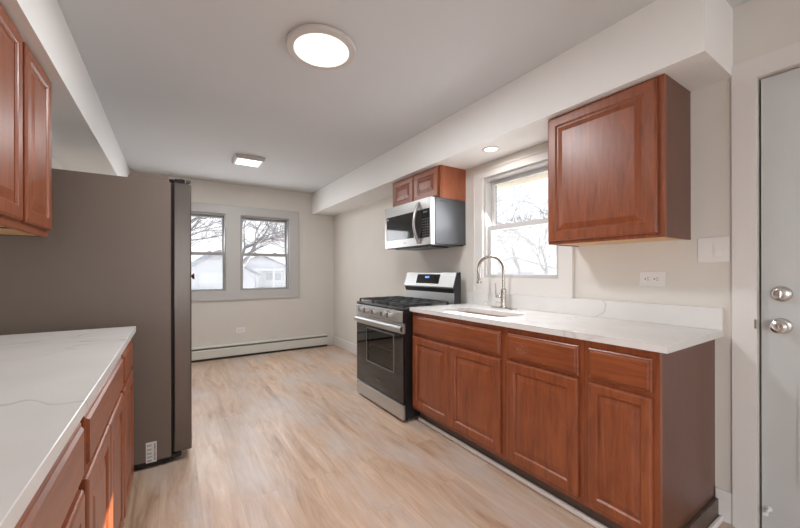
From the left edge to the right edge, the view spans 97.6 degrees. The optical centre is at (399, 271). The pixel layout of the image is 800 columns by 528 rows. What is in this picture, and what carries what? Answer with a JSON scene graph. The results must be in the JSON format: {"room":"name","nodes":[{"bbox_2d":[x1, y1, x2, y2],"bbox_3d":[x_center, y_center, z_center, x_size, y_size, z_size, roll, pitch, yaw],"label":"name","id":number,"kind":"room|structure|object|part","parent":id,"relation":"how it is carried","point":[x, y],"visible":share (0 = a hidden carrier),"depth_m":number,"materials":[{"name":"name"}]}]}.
{"room":"kitchen","nodes":[
{"label":"kitchen","id":0,"kind":"room"},
{"bbox_2d":[52,158,64,169],"bbox_3d":[-1.261,-0.017,0.324,0.150,2.437,9.217,0,0,-33],"label":"wall","id":1,"kind":"structure","parent":0,"point":[55,164],"depth_m":2.88,"materials":[{"name":"beige paint"}]},
{"bbox_2d":[0,4,22,228],"bbox_3d":[-1.430,-0.538,1.021,0.324,0.749,0.607,0,0,-33],"label":"upper cabinet","id":2,"kind":"object","parent":1,"relation":"attached to","point":[11,41],"visible":1,"depth_m":1.25,"materials":[{"name":"brown wood"}]},
{"bbox_3d":[-1.302,-0.548,1.104,0.014,0.593,0.453,0,0,-33],"label":"raised panel","id":3,"kind":"part","parent":2,"relation":"part of","materials":[{"name":"brown wood"}]},
{"bbox_3d":[-1.318,-0.539,1.093,0.019,0.749,0.607,0,0,-33],"label":"frame","id":4,"kind":"part","parent":2,"relation":"part of","materials":[{"name":"brown wood"}]},
{"bbox_2d":[0,42,51,236],"bbox_3d":[-1.699,-0.538,1.435,0.324,0.749,0.379,0,0,-33],"label":"upper cabinet","id":5,"kind":"object","parent":1,"relation":"attached to","point":[37,87],"visible":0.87,"depth_m":1.48,"materials":[{"name":"brown wood"}]},
{"bbox_3d":[-1.714,-0.180,1.425,0.286,0.026,0.355,0,0,-33],"label":"panel","id":6,"kind":"part","parent":5,"relation":"part of","materials":[{"name":"brown wood"}]},
{"bbox_3d":[-1.587,-0.538,1.508,0.019,0.749,0.379,0,0,-33],"label":"frame","id":7,"kind":"part","parent":5,"relation":"part of","materials":[{"name":"brown wood"}]},
{"bbox_3d":[-1.571,-0.548,1.518,0.019,0.708,0.343,0,0,-33],"label":"door","id":8,"kind":"part","parent":5,"relation":"part of","materials":[{"name":"brown wood"}]},
{"bbox_3d":[-1.571,-0.548,1.519,0.014,0.593,0.228,0,0,-33],"label":"raised panel","id":9,"kind":"part","parent":5,"relation":"part of","materials":[{"name":"brown wood"}]},
{"bbox_2d":[0,0,129,176],"bbox_3d":[-1.047,-1.075,0.465,0.366,0.322,8.917,0,0,-33],"label":"soffit","id":10,"kind":"structure","parent":0,"point":[83,137],"depth_m":1.98,"materials":[{"name":"white paint"}]},
{"bbox_2d":[130,171,333,346],"bbox_3d":[-2.397,-0.015,4.992,3.026,2.437,0.150,0,0,-33],"label":"wall","id":11,"kind":"structure","parent":0,"point":[312,312],"depth_m":5.27,"materials":[{"name":"beige paint"}]},
{"bbox_2d":[191,211,225,291],"bbox_3d":[-2.755,-0.267,4.756,0.688,1.073,0.136,0,0,-33],"label":"window","id":12,"kind":"structure","parent":11,"relation":"in","point":[193,213],"depth_m":4.88,"materials":[{"name":"grey plastic"}]},
{"bbox_3d":[-2.765,-0.508,4.771,0.646,0.551,0.030,0,0,-33],"label":"sash","id":13,"kind":"part","parent":12,"relation":"part of","materials":[{"name":"clear glass"}]},
{"bbox_3d":[-2.743,0.001,4.739,0.646,0.526,0.033,0,0,-33],"label":"sash","id":14,"kind":"part","parent":12,"relation":"part of","materials":[{"name":"clear glass"}]},
{"bbox_2d":[235,327,244,332],"bbox_3d":[-2.271,0.834,4.976,0.126,0.080,0.011,0,0,-33],"label":"wall outlet","id":15,"kind":"object","parent":11,"relation":"attached to","point":[238,329],"visible":1,"depth_m":4.97,"materials":[{"name":"white plastic"}]},
{"bbox_2d":[191,202,298,301],"bbox_3d":[-2.345,-0.263,4.923,1.857,1.322,0.023,0,0,-33],"label":"trim","id":16,"kind":"structure","parent":11,"relation":"attached to","point":[233,292],"depth_m":4.95,"materials":[{"name":"grey paint"}]},
{"bbox_2d":[192,334,329,362],"bbox_3d":[-2.291,1.107,4.930,2.720,0.193,0.066,0,0,-33],"label":"baseboard heater","id":17,"kind":"object","parent":11,"relation":"attached to","point":[223,351],"visible":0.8,"depth_m":5.05,"materials":[{"name":"white metal"}]},
{"bbox_2d":[240,215,288,289],"bbox_3d":[-2.027,-0.268,5.228,0.687,1.073,0.136,0,0,-33],"label":"window","id":18,"kind":"structure","parent":11,"relation":"in","point":[242,217],"depth_m":5.24,"materials":[{"name":"grey plastic"}]},
{"bbox_3d":[-2.038,-0.509,5.244,0.645,0.551,0.030,0,0,-33],"label":"sash","id":19,"kind":"part","parent":18,"relation":"part of","materials":[{"name":"clear glass"}]},
{"bbox_3d":[-2.015,-0.001,5.211,0.645,0.526,0.033,0,0,-33],"label":"sash","id":20,"kind":"part","parent":18,"relation":"part of","materials":[{"name":"clear glass"}]},
{"bbox_2d":[57,0,749,193],"bbox_3d":[0.069,-1.313,1.189,3.326,0.150,9.217,0,0,-33],"label":"ceiling","id":21,"kind":"structure","parent":0,"point":[182,87],"depth_m":2.15,"materials":[{"name":"white paint"}]},
{"bbox_2d":[231,153,265,167],"bbox_3d":[-1.675,-1.216,3.862,0.304,0.036,0.304,0,0,-33],"label":"recessed light","id":22,"kind":"object","parent":21,"relation":"in","point":[238,159],"visible":1,"depth_m":3.81,"materials":[{"name":"grey plastic"}]},
{"bbox_2d":[235,158,260,166],"bbox_3d":[-1.675,-1.211,3.862,0.239,0.022,0.239,0,0,-33],"label":"diffuser","id":23,"kind":"object","parent":22,"relation":"attached to","point":[250,162],"depth_m":3.85,"materials":[{"name":"white plastic"}]},
{"bbox_2d":[286,24,355,69],"bbox_3d":[-0.431,-1.223,1.927,0.374,0.028,0.374,0,0,-33],"label":"recessed light","id":24,"kind":"object","parent":21,"relation":"in","point":[316,46],"visible":1,"depth_m":1.89,"materials":[{"name":"grey plastic"}]},
{"bbox_2d":[294,33,348,66],"bbox_3d":[-0.431,-1.211,1.927,0.295,0.006,0.295,0,0,-33],"label":"diffuser","id":25,"kind":"object","parent":24,"relation":"attached to","point":[311,49],"depth_m":1.91,"materials":[{"name":"white plastic"}]},
{"bbox_2d":[123,345,734,527],"bbox_3d":[0.074,1.259,1.189,3.326,0.120,9.217,0,0,-33],"label":"floor","id":26,"kind":"structure","parent":0,"point":[285,439],"depth_m":2.12,"materials":[{"name":"brown wood"}]},
{"bbox_2d":[14,422,84,527],"bbox_3d":[-0.807,0.759,0.347,0.632,0.884,0.761,0,0,-33],"label":"base cabinet","id":27,"kind":"object","parent":26,"relation":"on","point":[57,503],"visible":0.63,"depth_m":0.66,"materials":[{"name":"brown wood"}]},
{"bbox_2d":[0,326,135,527],"bbox_3d":[-1.127,0.302,0.846,0.642,0.030,1.977,0,0,-33],"label":"countertop","id":28,"kind":"structure","parent":27,"relation":"on","point":[49,381],"depth_m":0.82,"materials":[{"name":"white stone"}]},
{"bbox_3d":[-0.649,0.786,0.668,0.019,0.552,0.359,0,0,-33],"label":"door","id":29,"kind":"part","parent":27,"relation":"part of","materials":[{"name":"brown wood"}]},
{"bbox_2d":[0,168,194,469],"bbox_3d":[-1.940,0.302,2.395,0.905,1.803,0.909,0,0,-33],"label":"refrigerator","id":30,"kind":"object","parent":26,"relation":"on","point":[116,252],"visible":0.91,"depth_m":2.07,"materials":[{"name":"grey metal"}]},
{"bbox_3d":[-1.502,0.287,2.408,0.098,1.700,0.452,0,0,-33],"label":"door","id":31,"kind":"part","parent":30,"relation":"part of","materials":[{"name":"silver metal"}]},
{"bbox_2d":[77,356,123,527],"bbox_3d":[-1.223,0.760,0.989,0.632,0.884,0.767,0,0,-33],"label":"base cabinet","id":32,"kind":"object","parent":26,"relation":"on","point":[102,483],"visible":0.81,"depth_m":1.08,"materials":[{"name":"brown wood"}]},
{"bbox_3d":[-0.865,0.784,1.000,0.019,0.558,0.362,0,0,-33],"label":"door","id":33,"kind":"part","parent":32,"relation":"part of","materials":[{"name":"brown wood"}]},
{"bbox_3d":[-0.865,0.784,1.001,0.014,0.443,0.247,0,0,-33],"label":"raised panel","id":34,"kind":"part","parent":32,"relation":"part of","materials":[{"name":"brown wood"}]},
{"bbox_3d":[-0.966,0.418,1.154,0.019,0.134,0.728,0,0,-33],"label":"drawer","id":35,"kind":"part","parent":32,"relation":"part of","materials":[{"name":"brown wood"}]},
{"bbox_3d":[-1.064,0.784,1.307,0.019,0.558,0.363,0,0,-33],"label":"door","id":36,"kind":"part","parent":32,"relation":"part of","materials":[{"name":"brown wood"}]},
{"bbox_3d":[-1.064,0.784,1.307,0.014,0.443,0.248,0,0,-33],"label":"raised panel","id":37,"kind":"part","parent":32,"relation":"part of","materials":[{"name":"brown wood"}]},
{"bbox_2d":[120,340,133,518],"bbox_3d":[-1.548,0.760,1.489,0.632,0.884,0.425,0,0,-33],"label":"base cabinet","id":38,"kind":"object","parent":26,"relation":"on","point":[127,355],"visible":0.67,"depth_m":1.62,"materials":[{"name":"brown wood"}]},
{"bbox_3d":[-1.293,0.425,1.659,0.019,0.137,0.388,0,0,-33],"label":"drawer","id":39,"kind":"part","parent":38,"relation":"part of","materials":[{"name":"brown wood"}]},
{"bbox_3d":[-1.292,0.787,1.659,0.014,0.439,0.273,0,0,-33],"label":"raised panel","id":40,"kind":"part","parent":38,"relation":"part of","materials":[{"name":"brown wood"}]},
{"bbox_2d":[354,272,460,420],"bbox_3d":[0.037,0.604,3.257,0.659,1.190,0.834,0,0,-33],"label":"gas range","id":41,"kind":"object","parent":26,"relation":"on","point":[384,324],"visible":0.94,"depth_m":3.06,"materials":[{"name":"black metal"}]},
{"bbox_3d":[-0.231,0.361,3.110,0.037,0.060,0.060,0,0,-33],"label":"knob","id":42,"kind":"part","parent":41,"relation":"part of","materials":[{"name":"silver metal"}]},
{"bbox_2d":[354,313,405,404],"bbox_3d":[0.002,0.731,3.234,0.536,0.636,0.826,0,0,-33],"label":"oven","id":43,"kind":"object","parent":41,"relation":"in","point":[381,341],"depth_m":3.02,"materials":[{"name":"black"}]},
{"bbox_3d":[-0.194,0.361,3.109,0.029,0.091,0.830,0,0,-33],"label":"control panel","id":44,"kind":"part","parent":41,"relation":"part of","materials":[{"name":"silver metal"}]},
{"bbox_3d":[-0.191,1.119,3.108,0.028,0.118,0.826,0,0,-33],"label":"drawer","id":45,"kind":"part","parent":41,"relation":"part of","materials":[{"name":"silver metal"}]},
{"bbox_3d":[0.066,0.742,3.276,0.585,0.855,0.834,0,0,-33],"label":"casing","id":46,"kind":"part","parent":41,"relation":"part of","materials":[{"name":"black metal"}]},
{"bbox_3d":[-0.089,0.361,2.892,0.037,0.060,0.060,0,0,-33],"label":"knob","id":47,"kind":"part","parent":41,"relation":"part of","materials":[{"name":"silver metal"}]},
{"bbox_2d":[357,300,450,310],"bbox_3d":[0.054,0.302,3.269,0.611,0.022,0.832,0,0,-33],"label":"cooktop","id":48,"kind":"object","parent":41,"relation":"in","point":[376,305],"depth_m":3.05,"materials":[{"name":"black metal"}]},
{"bbox_3d":[0.033,0.361,2.760,0.029,0.093,0.002,0,0,-33],"label":"panel","id":49,"kind":"part","parent":41,"relation":"part of","materials":[{"name":"black metal"}]},
{"bbox_2d":[412,312,512,470],"bbox_3d":[0.604,0.756,2.567,0.634,0.884,0.925,0,0,-33],"label":"base cabinet","id":50,"kind":"object","parent":26,"relation":"on","point":[459,365],"visible":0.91,"depth_m":2.29,"materials":[{"name":"brown wood"}]},
{"bbox_3d":[0.222,0.786,2.589,0.014,0.435,0.326,0,0,-33],"label":"raised panel","id":51,"kind":"part","parent":50,"relation":"part of","materials":[{"name":"brown wood"}]},
{"bbox_3d":[0.223,0.786,2.589,0.019,0.550,0.441,0,0,-33],"label":"door","id":52,"kind":"part","parent":50,"relation":"part of","materials":[{"name":"brown wood"}]},
{"bbox_3d":[0.345,0.420,2.401,0.019,0.140,0.879,0,0,-33],"label":"drawer","id":53,"kind":"part","parent":50,"relation":"part of","materials":[{"name":"brown wood"}]},
{"bbox_3d":[0.464,0.785,2.217,0.014,0.435,0.326,0,0,-33],"label":"raised panel","id":54,"kind":"part","parent":50,"relation":"part of","materials":[{"name":"brown wood"}]},
{"bbox_3d":[0.465,0.785,2.217,0.019,0.550,0.441,0,0,-33],"label":"door","id":55,"kind":"part","parent":50,"relation":"part of","materials":[{"name":"brown wood"}]},
{"bbox_2d":[410,291,723,353],"bbox_3d":[0.816,0.245,2.229,0.644,0.136,1.726,0,0,-33],"label":"countertop","id":56,"kind":"structure","parent":50,"relation":"on","point":[661,328],"depth_m":1.91,"materials":[{"name":"white stone"}]},
{"bbox_2d":[477,255,516,309],"bbox_3d":[0.761,0.077,2.725,0.328,0.413,0.105,0,0,42],"label":"kitchen faucet","id":57,"kind":"object","parent":56,"relation":"on","point":[502,296],"visible":1,"depth_m":2.69,"materials":[{"name":"silver metal"}]},
{"bbox_3d":[0.765,0.146,2.724,0.059,0.117,0.024,0,0,37],"label":"lever handle","id":58,"kind":"part","parent":57,"relation":"part of","materials":[{"name":"silver metal"}]},
{"bbox_3d":[0.798,0.281,2.693,0.056,0.006,0.236,0,0,-33],"label":"deck plate","id":59,"kind":"part","parent":57,"relation":"part of","materials":[{"name":"silver metal"}]},
{"bbox_2d":[505,327,592,517],"bbox_3d":[0.982,0.755,1.984,0.634,0.884,0.462,0,0,-33],"label":"base cabinet","id":60,"kind":"object","parent":26,"relation":"on","point":[545,373],"visible":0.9,"depth_m":1.78,"materials":[{"name":"brown wood"}]},
{"bbox_3d":[0.723,0.783,1.817,0.014,0.439,0.302,0,0,-33],"label":"raised panel","id":61,"kind":"part","parent":60,"relation":"part of","materials":[{"name":"brown wood"}]},
{"bbox_3d":[0.724,0.420,1.817,0.019,0.140,0.414,0,0,-33],"label":"drawer","id":62,"kind":"part","parent":60,"relation":"part of","materials":[{"name":"brown wood"}]},
{"bbox_3d":[0.724,0.783,1.818,0.019,0.554,0.417,0,0,-33],"label":"door","id":63,"kind":"part","parent":60,"relation":"part of","materials":[{"name":"brown wood"}]},
{"bbox_2d":[584,339,718,527],"bbox_3d":[1.195,0.755,1.656,0.634,0.884,0.318,0,0,-33],"label":"base cabinet","id":64,"kind":"object","parent":26,"relation":"on","point":[650,415],"visible":0.91,"depth_m":1.50,"materials":[{"name":"brown wood"}]},
{"bbox_3d":[0.932,0.782,1.496,0.014,0.467,0.169,0,0,-33],"label":"raised panel","id":65,"kind":"part","parent":64,"relation":"part of","materials":[{"name":"brown wood"}]},
{"bbox_3d":[0.932,0.417,1.496,0.019,0.136,0.255,0,0,-33],"label":"drawer","id":66,"kind":"part","parent":64,"relation":"part of","materials":[{"name":"brown wood"}]},
{"bbox_3d":[0.933,0.782,1.496,0.019,0.554,0.256,0,0,-33],"label":"door","id":67,"kind":"part","parent":64,"relation":"part of","materials":[{"name":"brown wood"}]},
{"bbox_3d":[0.949,0.700,1.506,0.019,0.774,0.302,0,0,-33],"label":"frame","id":68,"kind":"part","parent":64,"relation":"part of","materials":[{"name":"brown wood"}]},
{"bbox_2d":[312,0,732,215],"bbox_3d":[0.090,-1.077,3.604,0.362,0.322,4.888,0,0,-33],"label":"soffit","id":69,"kind":"structure","parent":0,"point":[690,42],"depth_m":1.99,"materials":[{"name":"white paint"}]},
{"bbox_2d":[482,146,499,151],"bbox_3d":[0.681,-0.915,2.621,0.124,0.006,0.124,0,0,-33],"label":"recessed light","id":70,"kind":"object","parent":69,"relation":"in","point":[489,148],"visible":1,"depth_m":2.62,"materials":[{"name":"white paint"}]},
{"bbox_2d":[334,0,799,527],"bbox_3d":[1.404,-0.022,2.054,0.150,2.437,9.217,0,0,-33],"label":"wall","id":71,"kind":"structure","parent":0,"point":[363,267],"depth_m":1.79,"materials":[{"name":"beige paint"}]},
{"bbox_2d":[333,336,356,354],"bbox_3d":[-0.476,1.128,4.802,0.014,0.145,2.257,0,0,-33],"label":"baseboard","id":72,"kind":"structure","parent":71,"relation":"attached to","point":[348,346],"depth_m":5.34,"materials":[{"name":"white paint"}]},
{"bbox_2d":[393,165,465,206],"bbox_3d":[0.251,-0.775,3.404,0.310,0.281,0.783,0,0,-33],"label":"upper cabinet","id":73,"kind":"object","parent":71,"relation":"attached to","point":[442,181],"visible":0.85,"depth_m":3.13,"materials":[{"name":"orange wood"}]},
{"bbox_3d":[0.028,-0.779,3.480,0.014,0.137,0.251,0,0,-33],"label":"raised panel","id":74,"kind":"part","parent":73,"relation":"part of","materials":[{"name":"brown wood"}]},
{"bbox_3d":[0.028,-0.779,3.480,0.019,0.252,0.366,0,0,-33],"label":"door","id":75,"kind":"part","parent":73,"relation":"part of","materials":[{"name":"brown wood"}]},
{"bbox_3d":[0.145,-0.775,3.335,0.019,0.281,0.783,0,0,-33],"label":"frame","id":76,"kind":"part","parent":73,"relation":"part of","materials":[{"name":"brown wood"}]},
{"bbox_2d":[385,196,465,250],"bbox_3d":[0.194,-0.424,3.351,0.464,0.418,0.761,0,0,-33],"label":"microwave","id":77,"kind":"object","parent":73,"relation":"attached to","point":[428,223],"visible":1,"depth_m":3.10,"materials":[{"name":"silver metal"}]},
{"bbox_3d":[0.070,-0.431,3.273,0.040,0.401,0.757,0,0,-33],"label":"door","id":78,"kind":"part","parent":77,"relation":"part of","materials":[{"name":"silver metal"}]},
{"bbox_3d":[0.141,-0.427,3.074,0.073,0.363,0.030,0,0,-33],"label":"handle","id":79,"kind":"part","parent":77,"relation":"part of","materials":[{"name":"silver metal"}]},
{"bbox_3d":[0.208,-0.416,3.061,0.036,0.246,0.215,0,0,-33],"label":"control panel","id":80,"kind":"part","parent":77,"relation":"part of","materials":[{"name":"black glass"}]},
{"bbox_3d":[0.240,-0.435,3.382,0.352,0.396,0.759,0,0,-33],"label":"casing","id":81,"kind":"part","parent":77,"relation":"part of","materials":[{"name":"grey metal"}]},
{"bbox_3d":[0.231,-0.779,3.167,0.014,0.137,0.241,0,0,-33],"label":"raised panel","id":82,"kind":"part","parent":73,"relation":"part of","materials":[{"name":"brown wood"}]},
{"bbox_3d":[0.231,-0.779,3.167,0.019,0.252,0.356,0,0,-33],"label":"door","id":83,"kind":"part","parent":73,"relation":"part of","materials":[{"name":"brown wood"}]},
{"bbox_2d":[484,159,557,278],"bbox_3d":[0.964,-0.371,2.725,0.136,0.844,0.698,0,0,-33],"label":"window","id":84,"kind":"structure","parent":71,"relation":"in","point":[491,227],"depth_m":2.92,"materials":[{"name":"grey wood"}]},
{"bbox_3d":[0.978,-0.564,2.735,0.030,0.417,0.656,0,0,-33],"label":"sash","id":85,"kind":"part","parent":84,"relation":"part of","materials":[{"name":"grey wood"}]},
{"bbox_3d":[0.947,-0.170,2.714,0.033,0.431,0.656,0,0,-33],"label":"sash","id":86,"kind":"part","parent":84,"relation":"part of","materials":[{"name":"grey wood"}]},
{"bbox_2d":[497,172,547,189],"bbox_3d":[1.044,-0.858,2.885,0.145,0.210,8.700,0,0,-33],"label":"trim","id":87,"kind":"structure","parent":71,"relation":"attached to","point":[542,175],"depth_m":2.90,"materials":[{"name":"beige"}]},
{"bbox_2d":[473,148,573,297],"bbox_3d":[0.893,-0.343,2.680,0.023,1.039,0.903,0,0,-33],"label":"trim","id":88,"kind":"structure","parent":71,"relation":"attached to","point":[562,287],"depth_m":2.69,"materials":[{"name":"white paint"}]},
{"bbox_2d":[418,417,722,527],"bbox_3d":[0.847,1.185,2.245,0.552,0.026,1.723,0,0,-33],"label":"trim","id":89,"kind":"structure","parent":71,"relation":"attached to","point":[716,523],"depth_m":1.93,"materials":[{"name":"white paint"}]},
{"bbox_2d":[467,291,723,329],"bbox_3d":[1.078,0.230,2.399,0.020,0.106,1.726,0,0,-33],"label":"backsplash","id":90,"kind":"structure","parent":71,"relation":"attached to","point":[677,315],"depth_m":2.06,"materials":[{"name":"white stone"}]},
{"bbox_2d":[548,73,690,246],"bbox_3d":[1.184,-0.540,1.950,0.328,0.757,0.599,0,0,-33],"label":"upper cabinet","id":91,"kind":"object","parent":71,"relation":"attached to","point":[619,163],"visible":1,"depth_m":1.76,"materials":[{"name":"brown wood"}]},
{"bbox_3d":[1.049,-0.544,1.874,0.014,0.612,0.453,0,0,-33],"label":"raised panel","id":92,"kind":"part","parent":91,"relation":"part of","materials":[{"name":"brown wood"}]},
{"bbox_3d":[1.201,-0.178,1.960,0.290,0.026,0.575,0,0,-33],"label":"panel","id":93,"kind":"part","parent":91,"relation":"part of","materials":[{"name":"brown wood"}]},
{"bbox_2d":[639,272,665,286],"bbox_3d":[1.389,0.041,1.929,0.011,0.080,0.126,0,0,-33],"label":"wall outlet","id":94,"kind":"object","parent":71,"relation":"attached to","point":[645,278],"visible":1,"depth_m":1.92,"materials":[{"name":"white plastic"}]},
{"bbox_2d":[644,276,650,281],"bbox_3d":[1.374,0.042,1.945,0.003,0.032,0.034,0,0,-33],"label":"receptacle","id":95,"kind":"object","parent":94,"relation":"attached to","point":[646,278],"depth_m":1.94,"materials":[{"name":"grey plastic"}]},
{"bbox_2d":[653,276,659,281],"bbox_3d":[1.398,0.041,1.909,0.003,0.032,0.034,0,0,-33],"label":"receptacle","id":96,"kind":"object","parent":94,"relation":"attached to","point":[655,278],"depth_m":1.91,"materials":[{"name":"grey plastic"}]},
{"bbox_2d":[698,236,729,261],"bbox_3d":[1.529,-0.107,1.708,0.015,0.122,0.122,0,0,-33],"label":"light switch","id":97,"kind":"object","parent":71,"relation":"attached to","point":[710,249],"visible":1,"depth_m":1.70,"materials":[{"name":"white plastic"}]},
{"bbox_2d":[715,487,731,524],"bbox_3d":[1.552,1.122,1.678,0.014,0.148,0.061,0,0,-33],"label":"baseboard","id":98,"kind":"structure","parent":71,"relation":"attached to","point":[724,497],"depth_m":1.67,"materials":[{"name":"white paint"}]},
{"bbox_2d":[761,333,761,389],"bbox_3d":[1.939,0.150,1.274,0.082,2.050,0.867,0,0,-33],"label":"trim","id":99,"kind":"structure","parent":71,"relation":"attached to","point":[761,333],"depth_m":1.61,"materials":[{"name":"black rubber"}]},
{"bbox_2d":[731,42,799,527],"bbox_3d":[1.850,0.117,1.212,0.018,2.158,1.040,0,0,-33],"label":"trim","id":100,"kind":"structure","parent":71,"relation":"attached to","point":[744,76],"depth_m":1.60,"materials":[{"name":"white paint"}]},
{"bbox_2d":[761,67,799,527],"bbox_3d":[1.855,0.153,1.217,0.116,2.041,0.854,0,0,-33],"label":"door","id":101,"kind":"structure","parent":71,"relation":"in","point":[780,93],"depth_m":1.54,"materials":[{"name":"white metal"}]},
{"bbox_3d":[1.641,0.238,1.512,0.071,0.068,0.068,0,0,-33],"label":"knob","id":102,"kind":"part","parent":101,"relation":"part of","materials":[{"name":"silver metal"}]},
{"bbox_3d":[1.878,-0.200,1.206,0.004,0.610,0.678,0,0,-33],"label":"panel moulding","id":103,"kind":"part","parent":101,"relation":"part of","materials":[{"name":"grey paint"}]},
{"bbox_3d":[1.880,0.688,1.206,0.004,0.455,0.678,0,0,-33],"label":"panel moulding","id":104,"kind":"part","parent":101,"relation":"part of","materials":[{"name":"grey paint"}]},
{"label":"outside","id":105,"kind":"structure","parent":0,"visible":0},
{"bbox_3d":[-13.385,2.076,38.997,140.000,0.200,140.000,0,0,-33],"label":"ground","id":106,"kind":"structure","parent":105,"visible":0},
{"bbox_2d":[191,217,248,250],"bbox_3d":[-5.545,-1.153,10.385,5.747,6.228,3.787,0,0,23],"label":"bare tree","id":107,"kind":"object","parent":106,"relation":"on","point":[195,218],"visible":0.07,"depth_m":10.20,"materials":[{"name":"grey plant"}]},
{"bbox_2d":[191,250,260,288],"bbox_3d":[-14.191,0.238,26.549,5.300,3.480,6.600,0,0,-36],"label":"house","id":108,"kind":"structure","parent":106,"relation":"on","point":[207,269],"depth_m":23.83,"materials":[{"name":"white"}]},
{"bbox_3d":[-12.823,1.015,23.805,1.400,1.880,0.050,0,0,-36],"label":"garage door","id":109,"kind":"part","parent":108,"relation":"part of","materials":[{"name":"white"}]},
{"bbox_2d":[213,219,284,267],"bbox_3d":[-6.449,-1.531,16.561,4.976,6.986,6.843,0,0,-1],"label":"bare tree","id":110,"kind":"object","parent":106,"relation":"on","point":[272,239],"visible":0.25,"depth_m":15.90,"materials":[{"name":"grey plant"}]},
{"bbox_2d":[246,256,284,287],"bbox_3d":[-16.977,0.043,41.834,7.100,3.880,9.900,0,0,-27],"label":"house","id":111,"kind":"structure","parent":106,"relation":"on","point":[272,272],"depth_m":39.03,"materials":[{"name":"white"}]},
{"bbox_3d":[-14.255,0.578,39.391,1.640,0.840,0.015,0,0,-27],"label":"pane","id":112,"kind":"part","parent":111,"relation":"part of","materials":[{"name":"grey"}]},
{"bbox_2d":[258,222,283,244],"bbox_3d":[-6.383,-1.491,25.931,7.485,6.907,5.494,0,0,6],"label":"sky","id":113,"kind":"structure","parent":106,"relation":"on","point":[270,222],"depth_m":24.68,"materials":[{"name":"grey plant"}]},
{"bbox_2d":[497,220,527,273],"bbox_3d":[11.313,-1.793,36.327,4.425,7.439,6.895,0,0,17],"label":"bare tree","id":114,"kind":"object","parent":106,"relation":"on","point":[501,238],"visible":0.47,"depth_m":35.27,"materials":[{"name":"grey plant"}]},
{"bbox_2d":[497,184,533,256],"bbox_3d":[2.311,-1.183,11.660,4.405,6.255,5.159,0,0,-44],"label":"bare tree","id":115,"kind":"object","parent":106,"relation":"on","point":[522,184],"visible":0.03,"depth_m":9.89,"materials":[{"name":"grey plant"}]},
{"bbox_2d":[497,189,555,274],"bbox_3d":[6.806,-1.473,19.016,5.093,6.818,5.634,0,0,18],"label":"bare tree","id":116,"kind":"object","parent":106,"relation":"on","point":[540,248],"visible":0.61,"depth_m":18.65,"materials":[{"name":"grey plant"}]},
{"bbox_2d":[497,257,555,274],"bbox_3d":[20.198,-0.281,61.186,12.700,4.380,8.600,0,0,21],"label":"house","id":117,"kind":"structure","parent":106,"relation":"on","point":[526,266],"depth_m":56.87,"materials":[{"name":"white"}]}
]}

